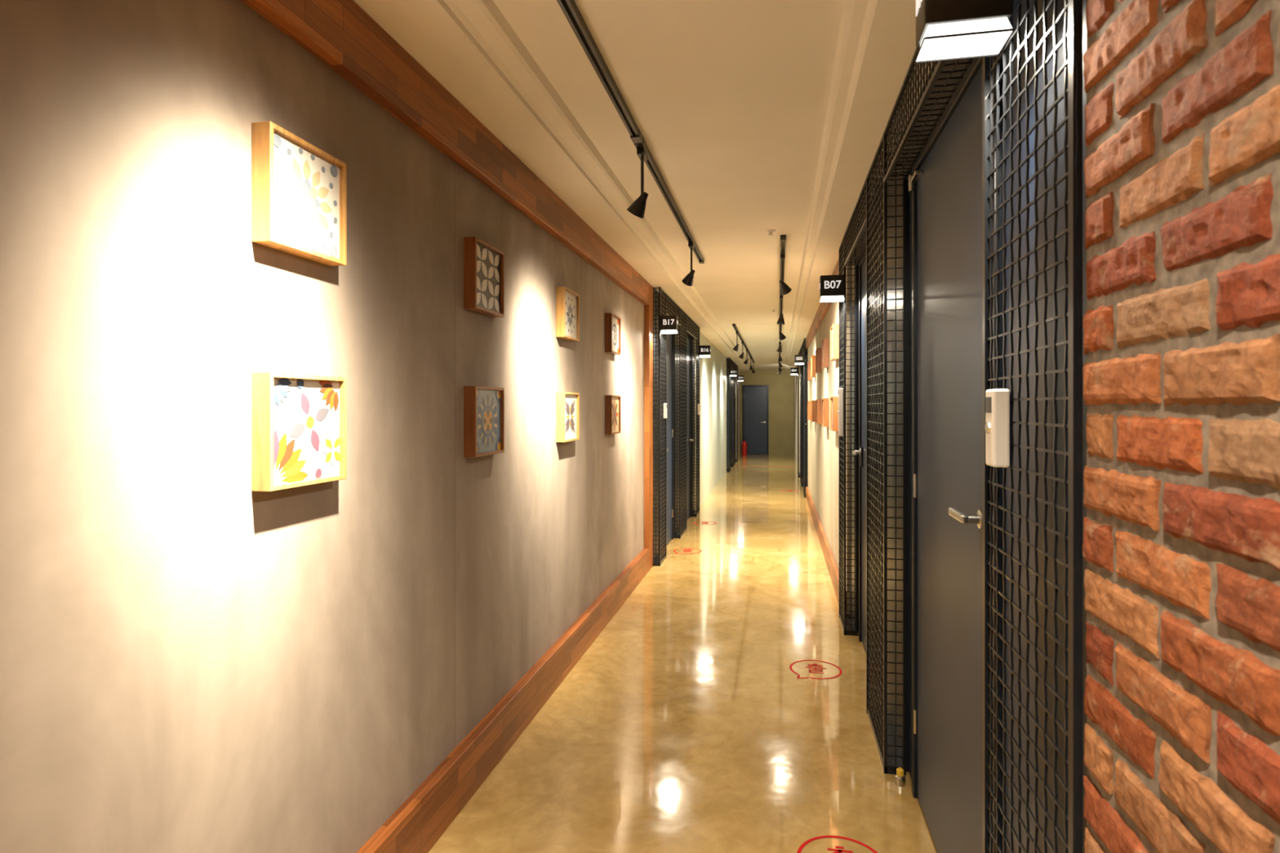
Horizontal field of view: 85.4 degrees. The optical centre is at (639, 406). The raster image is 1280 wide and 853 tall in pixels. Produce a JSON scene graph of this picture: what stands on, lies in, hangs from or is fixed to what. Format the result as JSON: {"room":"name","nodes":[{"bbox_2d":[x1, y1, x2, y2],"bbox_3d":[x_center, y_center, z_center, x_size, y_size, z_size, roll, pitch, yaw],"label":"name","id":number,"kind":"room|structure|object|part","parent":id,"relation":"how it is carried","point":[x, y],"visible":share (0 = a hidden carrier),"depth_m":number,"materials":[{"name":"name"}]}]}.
{"room":"building corridor","nodes":[
{"label":"building corridor","id":0,"kind":"room"},
{"bbox_2d":[0,0,644,852],"bbox_3d":[0.613,0.097,9.615,0.150,2.800,25.100,0,0,11],"label":"wall","id":1,"kind":"structure","parent":0,"point":[193,659],"depth_m":1.56,"materials":[{"name":"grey paint"}]},
{"bbox_2d":[251,120,346,266],"bbox_3d":[-0.850,-0.521,1.749,0.050,0.277,0.290,0,0,11],"label":"art","id":2,"kind":"object","parent":1,"relation":"attached to","point":[299,189],"visible":1,"depth_m":1.71,"materials":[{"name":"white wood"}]},
{"bbox_2d":[251,372,346,491],"bbox_3d":[-0.850,0.059,1.749,0.050,0.277,0.290,0,0,11],"label":"art","id":3,"kind":"object","parent":1,"relation":"attached to","point":[299,421],"visible":1,"depth_m":1.71,"materials":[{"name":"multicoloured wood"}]},
{"bbox_2d":[240,0,648,305],"bbox_3d":[-0.838,-1.023,1.808,0.050,0.200,9.220,0,0,11],"label":"trim","id":4,"kind":"structure","parent":1,"relation":"attached to","point":[340,34],"depth_m":2.32,"materials":[{"name":"brown wood"}]},
{"bbox_2d":[463,236,504,317],"bbox_3d":[-0.633,-0.521,2.838,0.050,0.277,0.290,0,0,11],"label":"art","id":5,"kind":"object","parent":1,"relation":"attached to","point":[483,263],"visible":1,"depth_m":2.79,"materials":[{"name":"brown wood"}]},
{"bbox_2d":[463,386,504,457],"bbox_3d":[-0.633,0.059,2.838,0.050,0.277,0.290,0,0,11],"label":"art","id":6,"kind":"object","parent":1,"relation":"attached to","point":[483,406],"visible":1,"depth_m":2.78,"materials":[{"name":"brown wood"}]},
{"bbox_2d":[356,547,648,852],"bbox_3d":[-0.838,1.395,1.808,0.050,0.205,9.220,0,0,11],"label":"baseboard","id":7,"kind":"structure","parent":1,"relation":"attached to","point":[423,818],"depth_m":2.84,"materials":[{"name":"brown wood"}]},
{"bbox_2d":[555,286,579,342],"bbox_3d":[-0.410,-0.521,3.961,0.050,0.277,0.290,0,0,11],"label":"art","id":8,"kind":"object","parent":1,"relation":"attached to","point":[567,301],"visible":1,"depth_m":3.91,"materials":[{"name":"brown wood"}]},
{"bbox_2d":[555,391,579,442],"bbox_3d":[-0.410,0.059,3.961,0.050,0.277,0.290,0,0,11],"label":"art","id":9,"kind":"object","parent":1,"relation":"attached to","point":[567,404],"visible":1,"depth_m":3.90,"materials":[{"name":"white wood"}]},
{"bbox_2d":[604,312,621,355],"bbox_3d":[-0.196,-0.521,5.040,0.050,0.277,0.290,0,0,11],"label":"art","id":10,"kind":"object","parent":1,"relation":"attached to","point":[612,322],"visible":1,"depth_m":4.98,"materials":[{"name":"brown wood"}]},
{"bbox_2d":[604,395,621,434],"bbox_3d":[-0.196,0.059,5.040,0.050,0.277,0.290,0,0,11],"label":"art","id":11,"kind":"object","parent":1,"relation":"attached to","point":[612,402],"visible":1,"depth_m":4.98,"materials":[{"name":"brown wood"}]},
{"bbox_2d":[644,283,653,570],"bbox_3d":[0.080,0.187,6.425,0.050,2.620,0.195,0,0,11],"label":"trim","id":12,"kind":"structure","parent":1,"relation":"attached to","point":[648,309],"depth_m":6.33,"materials":[{"name":"brown wood"}]},
{"bbox_2d":[653,286,699,566],"bbox_3d":[0.461,0.188,8.167,0.115,2.619,3.365,0,0,11],"label":"door surround","id":13,"kind":"object","parent":1,"relation":"attached to","point":[662,306],"visible":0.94,"depth_m":7.87,"materials":[{"name":"black metal"}]},
{"bbox_2d":[662,403,667,417],"bbox_3d":[0.245,0.041,6.707,0.036,0.147,0.052,0,0,11],"label":"keypad","id":14,"kind":"object","parent":13,"relation":"attached to","point":[664,405],"visible":1,"depth_m":6.68,"materials":[{"name":"white plastic"}]},
{"bbox_2d":[660,333,673,546],"bbox_3d":[0.293,0.287,7.385,0.091,2.419,0.930,0,0,11],"label":"door","id":15,"kind":"structure","parent":13,"relation":"attached to","point":[669,336],"depth_m":7.65,"materials":[{"name":"blue paint"}]},
{"bbox_2d":[660,315,678,333],"bbox_3d":[0.276,-0.846,6.542,0.156,0.315,0.094,0,0,11],"label":"lamp","id":16,"kind":"object","parent":13,"relation":"attached to","point":[668,324],"visible":1,"depth_m":6.50,"materials":[{"name":"black plastic"}]},
{"bbox_2d":[683,335,693,519],"bbox_3d":[0.598,0.287,8.917,0.091,2.419,0.985,0,0,11],"label":"door","id":17,"kind":"structure","parent":13,"relation":"attached to","point":[688,339],"depth_m":9.25,"materials":[{"name":"blue paint"}]},
{"bbox_2d":[697,404,700,414],"bbox_3d":[0.811,0.041,9.551,0.036,0.147,0.052,0,0,11],"label":"keypad","id":18,"kind":"object","parent":13,"relation":"attached to","point":[698,405],"visible":1,"depth_m":9.53,"materials":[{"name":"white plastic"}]},
{"bbox_2d":[698,345,711,357],"bbox_3d":[0.912,-0.846,9.739,0.156,0.315,0.094,0,0,11],"label":"lamp","id":19,"kind":"object","parent":13,"relation":"attached to","point":[704,350],"visible":1,"depth_m":9.70,"materials":[{"name":"black plastic"}]},
{"bbox_2d":[726,357,737,471],"bbox_3d":[2.319,0.188,17.509,0.115,2.619,3.417,0,0,11],"label":"door surround","id":20,"kind":"object","parent":1,"relation":"attached to","point":[731,364],"visible":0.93,"depth_m":17.28,"materials":[{"name":"black metal"}]},
{"bbox_2d":[728,369,728,468],"bbox_3d":[2.144,0.287,16.692,0.091,2.419,0.910,0,0,11],"label":"door","id":21,"kind":"structure","parent":20,"relation":"attached to","point":[728,370],"depth_m":16.74,"materials":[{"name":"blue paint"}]},
{"bbox_2d":[729,368,736,376],"bbox_3d":[2.135,-0.846,15.889,0.156,0.315,0.094,0,0,11],"label":"lamp","id":22,"kind":"object","parent":20,"relation":"attached to","point":[732,371],"visible":1,"depth_m":15.85,"materials":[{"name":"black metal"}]},
{"bbox_2d":[732,377,736,462],"bbox_3d":[2.460,0.287,18.279,0.091,2.419,0.975,0,0,11],"label":"door","id":23,"kind":"structure","parent":20,"relation":"attached to","point":[732,378],"depth_m":18.25,"materials":[{"name":"blue paint"}]},
{"bbox_2d":[737,375,743,381],"bbox_3d":[2.759,-0.846,19.027,0.156,0.315,0.094,0,0,11],"label":"lamp","id":24,"kind":"object","parent":20,"relation":"attached to","point":[740,378],"visible":1,"depth_m":18.98,"materials":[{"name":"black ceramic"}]},
{"bbox_2d":[733,465,795,466],"bbox_3d":[3.095,1.494,17.406,1.560,0.006,0.150,0,0,11],"label":"trim","id":25,"kind":"structure","parent":1,"relation":"attached to","point":[734,465],"depth_m":17.48,"materials":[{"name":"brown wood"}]},
{"bbox_2d":[353,0,932,370],"bbox_3d":[1.544,-1.213,9.430,1.750,0.180,25.100,0,0,11],"label":"ceiling","id":26,"kind":"structure","parent":0,"point":[756,117],"depth_m":2.76,"materials":[{"name":"beige paint"}]},
{"bbox_2d":[556,0,642,143],"bbox_3d":[-0.447,-1.166,0.828,0.040,0.034,4.490,0,0,11],"label":"track","id":27,"kind":"object","parent":26,"relation":"attached to","point":[570,9],"depth_m":2.36,"materials":[{"name":"black metal"}]},
{"bbox_2d":[634,136,704,263],"bbox_3d":[0.246,-1.166,4.310,0.040,0.034,2.590,0,0,11],"label":"track","id":28,"kind":"object","parent":26,"relation":"attached to","point":[651,163],"depth_m":3.83,"materials":[{"name":"black metal"}]},
{"bbox_2d":[626,147,648,218],"bbox_3d":[-0.009,-1.003,3.141,0.102,0.303,0.107,0,0,11],"label":"track spotlight","id":29,"kind":"object","parent":28,"relation":"hanging from","point":[637,207],"visible":1,"depth_m":3.12,"materials":[{"name":"black metal"}]},
{"bbox_2d":[681,241,695,286],"bbox_3d":[0.354,-1.004,4.919,0.086,0.302,0.122,0,0,-33],"label":"track spotlight","id":30,"kind":"object","parent":28,"relation":"hanging from","point":[688,280],"visible":1,"depth_m":4.90,"materials":[{"name":"black metal"}]},
{"bbox_2d":[732,331,738,351],"bbox_3d":[1.480,-1.003,10.727,0.096,0.304,0.108,0,0,11],"label":"track spotlight","id":31,"kind":"object","parent":26,"relation":"hanging from","point":[735,348],"visible":1,"depth_m":10.70,"materials":[{"name":"black metal"}]},
{"bbox_2d":[738,341,743,359],"bbox_3d":[1.812,-1.003,12.394,0.096,0.304,0.108,0,0,11],"label":"track spotlight","id":32,"kind":"object","parent":26,"relation":"hanging from","point":[741,356],"visible":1,"depth_m":12.37,"materials":[{"name":"black metal"}]},
{"bbox_2d":[732,324,755,363],"bbox_3d":[2.172,-1.166,14.097,0.040,0.034,8.540,0,0,11],"label":"track","id":33,"kind":"object","parent":26,"relation":"attached to","point":[734,326],"depth_m":12.05,"materials":[{"name":"black metal"}]},
{"bbox_2d":[743,349,747,364],"bbox_3d":[2.143,-1.003,14.061,0.096,0.304,0.108,0,0,11],"label":"track spotlight","id":34,"kind":"object","parent":26,"relation":"hanging from","point":[745,362],"visible":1,"depth_m":14.04,"materials":[{"name":"black metal"}]},
{"bbox_2d":[764,229,775,236],"bbox_3d":[0.878,-1.165,4.668,0.070,0.035,0.070,0,0,11],"label":"sprinkler","id":35,"kind":"object","parent":26,"relation":"attached to","point":[770,231],"depth_m":4.66,"materials":[{"name":"white metal"}]},
{"bbox_2d":[777,333,782,352],"bbox_3d":[2.203,-1.004,10.984,0.083,0.301,0.096,0,0,11],"label":"track spotlight","id":36,"kind":"object","parent":26,"relation":"hanging from","point":[780,349],"visible":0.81,"depth_m":10.96,"materials":[{"name":"black metal"}]},
{"bbox_2d":[776,295,784,324],"bbox_3d":[1.471,-1.006,7.250,0.086,0.296,0.094,0,0,11],"label":"track spotlight","id":37,"kind":"object","parent":26,"relation":"hanging from","point":[780,321],"visible":1,"depth_m":7.23,"materials":[{"name":"black metal"}]},
{"bbox_2d":[777,345,782,361],"bbox_3d":[2.657,-1.004,13.141,0.086,0.300,0.103,0,0,11],"label":"track spotlight","id":38,"kind":"object","parent":26,"relation":"hanging from","point":[780,359],"visible":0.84,"depth_m":13.12,"materials":[{"name":"black metal"}]},
{"bbox_2d":[778,324,786,340],"bbox_3d":[1.832,-1.003,8.929,0.090,0.302,0.120,0,0,11],"label":"track spotlight","id":39,"kind":"object","parent":26,"relation":"hanging from","point":[782,336],"visible":0.8,"depth_m":8.91,"materials":[{"name":"black metal"}]},
{"bbox_2d":[778,235,786,338],"bbox_3d":[1.683,-1.166,8.281,0.040,0.034,7.140,0,0,11],"label":"track","id":40,"kind":"object","parent":26,"relation":"attached to","point":[783,237],"depth_m":5.53,"materials":[{"name":"black metal"}]},
{"bbox_2d":[779,253,791,294],"bbox_3d":[1.111,-1.003,5.300,0.093,0.302,0.119,0,0,11],"label":"track spotlight","id":41,"kind":"object","parent":40,"relation":"hanging from","point":[785,289],"visible":1,"depth_m":5.28,"materials":[{"name":"black metal"}]},
{"bbox_2d":[427,453,937,852],"bbox_3d":[1.544,1.547,9.430,2.050,0.100,25.300,0,0,11],"label":"floor","id":42,"kind":"structure","parent":0,"point":[686,725],"depth_m":3.28,"materials":[{"name":"concrete"}]},
{"bbox_2d":[673,547,701,553],"bbox_3d":[0.491,1.496,7.185,0.290,0.001,0.305,0,0,11],"label":"decal","id":43,"kind":"object","parent":42,"relation":"on","point":[682,548],"visible":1,"depth_m":7.24,"materials":[{"name":"red paint"}]},
{"bbox_2d":[693,520,715,524],"bbox_3d":[0.833,1.496,8.901,0.290,0.001,0.305,0,0,11],"label":"decal","id":44,"kind":"object","parent":42,"relation":"on","point":[705,522],"visible":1,"depth_m":8.92,"materials":[{"name":"red paint"}]},
{"bbox_2d":[740,437,747,454],"bbox_3d":[3.229,1.232,21.468,0.178,0.530,0.170,0,0,-41],"label":"fire extinguisher","id":45,"kind":"object","parent":42,"relation":"on","point":[744,448],"visible":1,"depth_m":21.42,"materials":[{"name":"red metal"}]},
{"bbox_2d":[789,659,842,679],"bbox_3d":[0.999,1.496,3.944,0.290,0.001,0.305,0,0,11],"label":"decal","id":46,"kind":"object","parent":42,"relation":"on","point":[791,664],"visible":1,"depth_m":3.96,"materials":[{"name":"red paint"}]},
{"bbox_2d":[796,835,877,852],"bbox_3d":[0.660,1.496,2.267,0.290,0.001,0.305,0,0,11],"label":"decal","id":47,"kind":"object","parent":42,"relation":"on","point":[806,842],"visible":1,"depth_m":2.37,"materials":[{"name":"red paint"}]},
{"bbox_2d":[893,767,906,786],"bbox_3d":[1.032,1.466,2.752,0.043,0.062,0.044,0,0,11],"label":"door stop","id":48,"kind":"object","parent":42,"relation":"on","point":[900,779],"visible":1,"depth_m":2.74,"materials":[{"name":"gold metal"}]},
{"bbox_2d":[699,331,726,506],"bbox_3d":[1.355,0.187,12.832,0.050,2.620,6.100,0,0,11],"label":"wall","id":49,"kind":"structure","parent":0,"point":[713,370],"depth_m":12.22,"materials":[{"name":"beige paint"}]},
{"bbox_2d":[735,368,741,459],"bbox_3d":[2.891,0.187,20.556,0.050,2.620,2.750,0,0,11],"label":"wall","id":50,"kind":"structure","parent":0,"point":[739,370],"depth_m":20.95,"materials":[{"name":"paint"}]},
{"bbox_2d":[741,368,793,454],"bbox_3d":[4.003,0.097,21.788,2.050,2.800,0.100,0,0,11],"label":"wall","id":51,"kind":"structure","parent":0,"point":[780,385],"depth_m":21.67,"materials":[{"name":"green paint"}]},
{"bbox_2d":[742,385,768,454],"bbox_3d":[3.622,0.412,21.770,0.810,2.170,0.081,0,0,11],"label":"end door","id":52,"kind":"structure","parent":51,"relation":"in","point":[755,398],"depth_m":21.77,"materials":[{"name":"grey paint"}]},
{"bbox_2d":[793,364,799,472],"bbox_3d":[4.192,0.187,18.436,0.070,2.620,6.400,0,0,11],"label":"wall","id":53,"kind":"structure","parent":0,"point":[795,377],"depth_m":18.55,"materials":[{"name":"paint"}]},
{"bbox_2d":[807,254,849,613],"bbox_3d":[2.121,0.187,8.150,0.120,2.620,6.575,0,0,11],"label":"wall","id":54,"kind":"structure","parent":0,"point":[823,442],"depth_m":6.66,"materials":[{"name":"paint"}]},
{"bbox_3d":[2.494,0.059,10.205,0.050,0.277,0.290,0,0,11],"label":"framed tile art","id":55,"kind":"part","parent":54,"relation":"part of"},
{"bbox_3d":[2.494,-0.521,10.205,0.050,0.277,0.290,0,0,11],"label":"framed tile art","id":56,"kind":"part","parent":54,"relation":"part of"},
{"bbox_3d":[2.269,0.059,9.077,0.050,0.277,0.290,0,0,11],"label":"framed tile art","id":57,"kind":"part","parent":54,"relation":"part of"},
{"bbox_3d":[2.269,-0.521,9.077,0.050,0.277,0.290,0,0,11],"label":"framed tile art","id":58,"kind":"part","parent":54,"relation":"part of"},
{"bbox_3d":[2.045,-0.521,7.949,0.050,0.277,0.290,0,0,11],"label":"framed tile art","id":59,"kind":"part","parent":54,"relation":"part of"},
{"bbox_3d":[2.045,0.059,7.949,0.050,0.277,0.290,0,0,11],"label":"framed tile art","id":60,"kind":"part","parent":54,"relation":"part of"},
{"bbox_2d":[805,257,843,349],"bbox_3d":[2.113,-1.033,8.241,0.030,0.180,6.390,0,0,11],"label":"trim","id":61,"kind":"structure","parent":54,"relation":"attached to","point":[823,308],"depth_m":7.89,"materials":[{"name":"brown wood"}]},
{"bbox_3d":[1.821,-0.521,6.821,0.050,0.277,0.290,0,0,11],"label":"framed tile art","id":62,"kind":"part","parent":54,"relation":"part of"},
{"bbox_3d":[1.821,0.059,6.821,0.050,0.277,0.290,0,0,11],"label":"framed tile art","id":63,"kind":"part","parent":54,"relation":"part of"},
{"bbox_2d":[805,486,846,613],"bbox_3d":[2.096,1.407,8.153,0.030,0.180,6.570,0,0,11],"label":"baseboard","id":64,"kind":"structure","parent":54,"relation":"attached to","point":[832,566],"depth_m":6.68,"materials":[{"name":"brown wood"}]},
{"bbox_3d":[1.596,0.059,5.693,0.050,0.277,0.290,0,0,11],"label":"framed tile art","id":65,"kind":"part","parent":54,"relation":"part of"},
{"bbox_3d":[1.596,-0.521,5.693,0.050,0.277,0.290,0,0,11],"label":"framed tile art","id":66,"kind":"part","parent":54,"relation":"part of"},
{"bbox_2d":[1082,0,1279,852],"bbox_3d":[0.432,0.187,-0.333,0.123,2.620,2.716,0,0,11],"label":"brick wall","id":67,"kind":"structure","parent":0,"point":[1181,544],"depth_m":0.76,"materials":[{"name":"red brick"}]},
{"bbox_3d":[2.476,0.097,9.245,0.150,2.800,25.100,0,0,11],"label":"wall","id":68,"kind":"structure","parent":0,"visible":0},
{"bbox_2d":[797,337,808,497],"bbox_3d":[3.148,0.188,13.332,0.125,2.619,3.987,0,0,11],"label":"door surround","id":69,"kind":"object","parent":68,"relation":"attached to","point":[803,350],"visible":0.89,"depth_m":12.95,"materials":[{"name":"black metal"}]},
{"bbox_2d":[790,367,797,375],"bbox_3d":[3.383,-0.846,15.233,0.156,0.315,0.094,0,0,11],"label":"lamp","id":70,"kind":"object","parent":69,"relation":"attached to","point":[793,371],"visible":0.98,"depth_m":15.19,"materials":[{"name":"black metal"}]},
{"bbox_2d":[794,354,804,364],"bbox_3d":[2.634,-0.846,11.466,0.156,0.315,0.094,0,0,11],"label":"lamp","id":71,"kind":"object","parent":69,"relation":"attached to","point":[798,359],"visible":1,"depth_m":11.42,"materials":[{"name":"black plastic"}]},
{"bbox_2d":[802,364,803,476],"bbox_3d":[3.324,0.287,14.130,0.091,2.419,1.075,0,0,11],"label":"door","id":72,"kind":"structure","parent":69,"relation":"attached to","point":[802,365],"depth_m":14.62,"materials":[{"name":"blue paint"}]},
{"bbox_2d":[804,354,808,486],"bbox_3d":[2.967,0.287,12.333,0.091,2.419,1.040,0,0,11],"label":"door","id":73,"kind":"structure","parent":69,"relation":"attached to","point":[807,354],"depth_m":12.72,"materials":[{"name":"blue paint"}]},
{"bbox_2d":[839,0,1086,852],"bbox_3d":[1.085,0.188,2.960,0.125,2.619,3.994,0,0,11],"label":"door surround","id":74,"kind":"object","parent":68,"relation":"attached to","point":[1060,100],"visible":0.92,"depth_m":1.35,"materials":[{"name":"black metal"}]},
{"bbox_2d":[819,253,844,302],"bbox_3d":[1.256,-0.846,4.542,0.156,0.315,0.094,0,0,11],"label":"lamp","id":75,"kind":"object","parent":74,"relation":"attached to","point":[832,287],"visible":1,"depth_m":4.50,"materials":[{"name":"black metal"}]},
{"bbox_2d":[837,387,843,435],"bbox_3d":[1.334,0.037,4.614,0.036,0.320,0.052,0,0,11],"label":"keypad","id":76,"kind":"object","parent":74,"relation":"attached to","point":[840,411],"visible":1,"depth_m":4.59,"materials":[{"name":"white plastic"}]},
{"bbox_2d":[852,227,882,697],"bbox_3d":[1.298,0.287,3.945,0.091,2.419,1.045,0,0,11],"label":"door","id":77,"kind":"structure","parent":74,"relation":"attached to","point":[862,264],"depth_m":4.27,"materials":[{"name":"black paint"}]},
{"bbox_2d":[908,49,1002,852],"bbox_3d":[0.946,0.287,2.177,0.091,2.419,1.050,0,0,11],"label":"door","id":78,"kind":"structure","parent":74,"relation":"attached to","point":[945,180],"depth_m":2.14,"materials":[{"name":"blue paint"}]},
{"bbox_2d":[914,0,1013,63],"bbox_3d":[0.617,-0.846,1.330,0.156,0.315,0.094,0,0,11],"label":"lamp","id":79,"kind":"object","parent":74,"relation":"attached to","point":[946,29],"visible":1,"depth_m":1.30,"materials":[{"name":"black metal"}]},
{"bbox_2d":[985,388,1010,467],"bbox_3d":[0.678,0.041,1.319,0.036,0.147,0.052,0,0,11],"label":"keypad","id":80,"kind":"object","parent":74,"relation":"attached to","point":[997,401],"visible":1,"depth_m":1.29,"materials":[{"name":"white plastic"}]},
{"bbox_2d":[909,0,1035,852],"bbox_3d":[1.141,0.288,2.982,0.025,2.418,3.305,0,0,11],"label":"wire mesh panel","id":81,"kind":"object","parent":68,"relation":"attached to","point":[1031,42],"depth_m":1.55,"materials":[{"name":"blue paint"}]}
]}

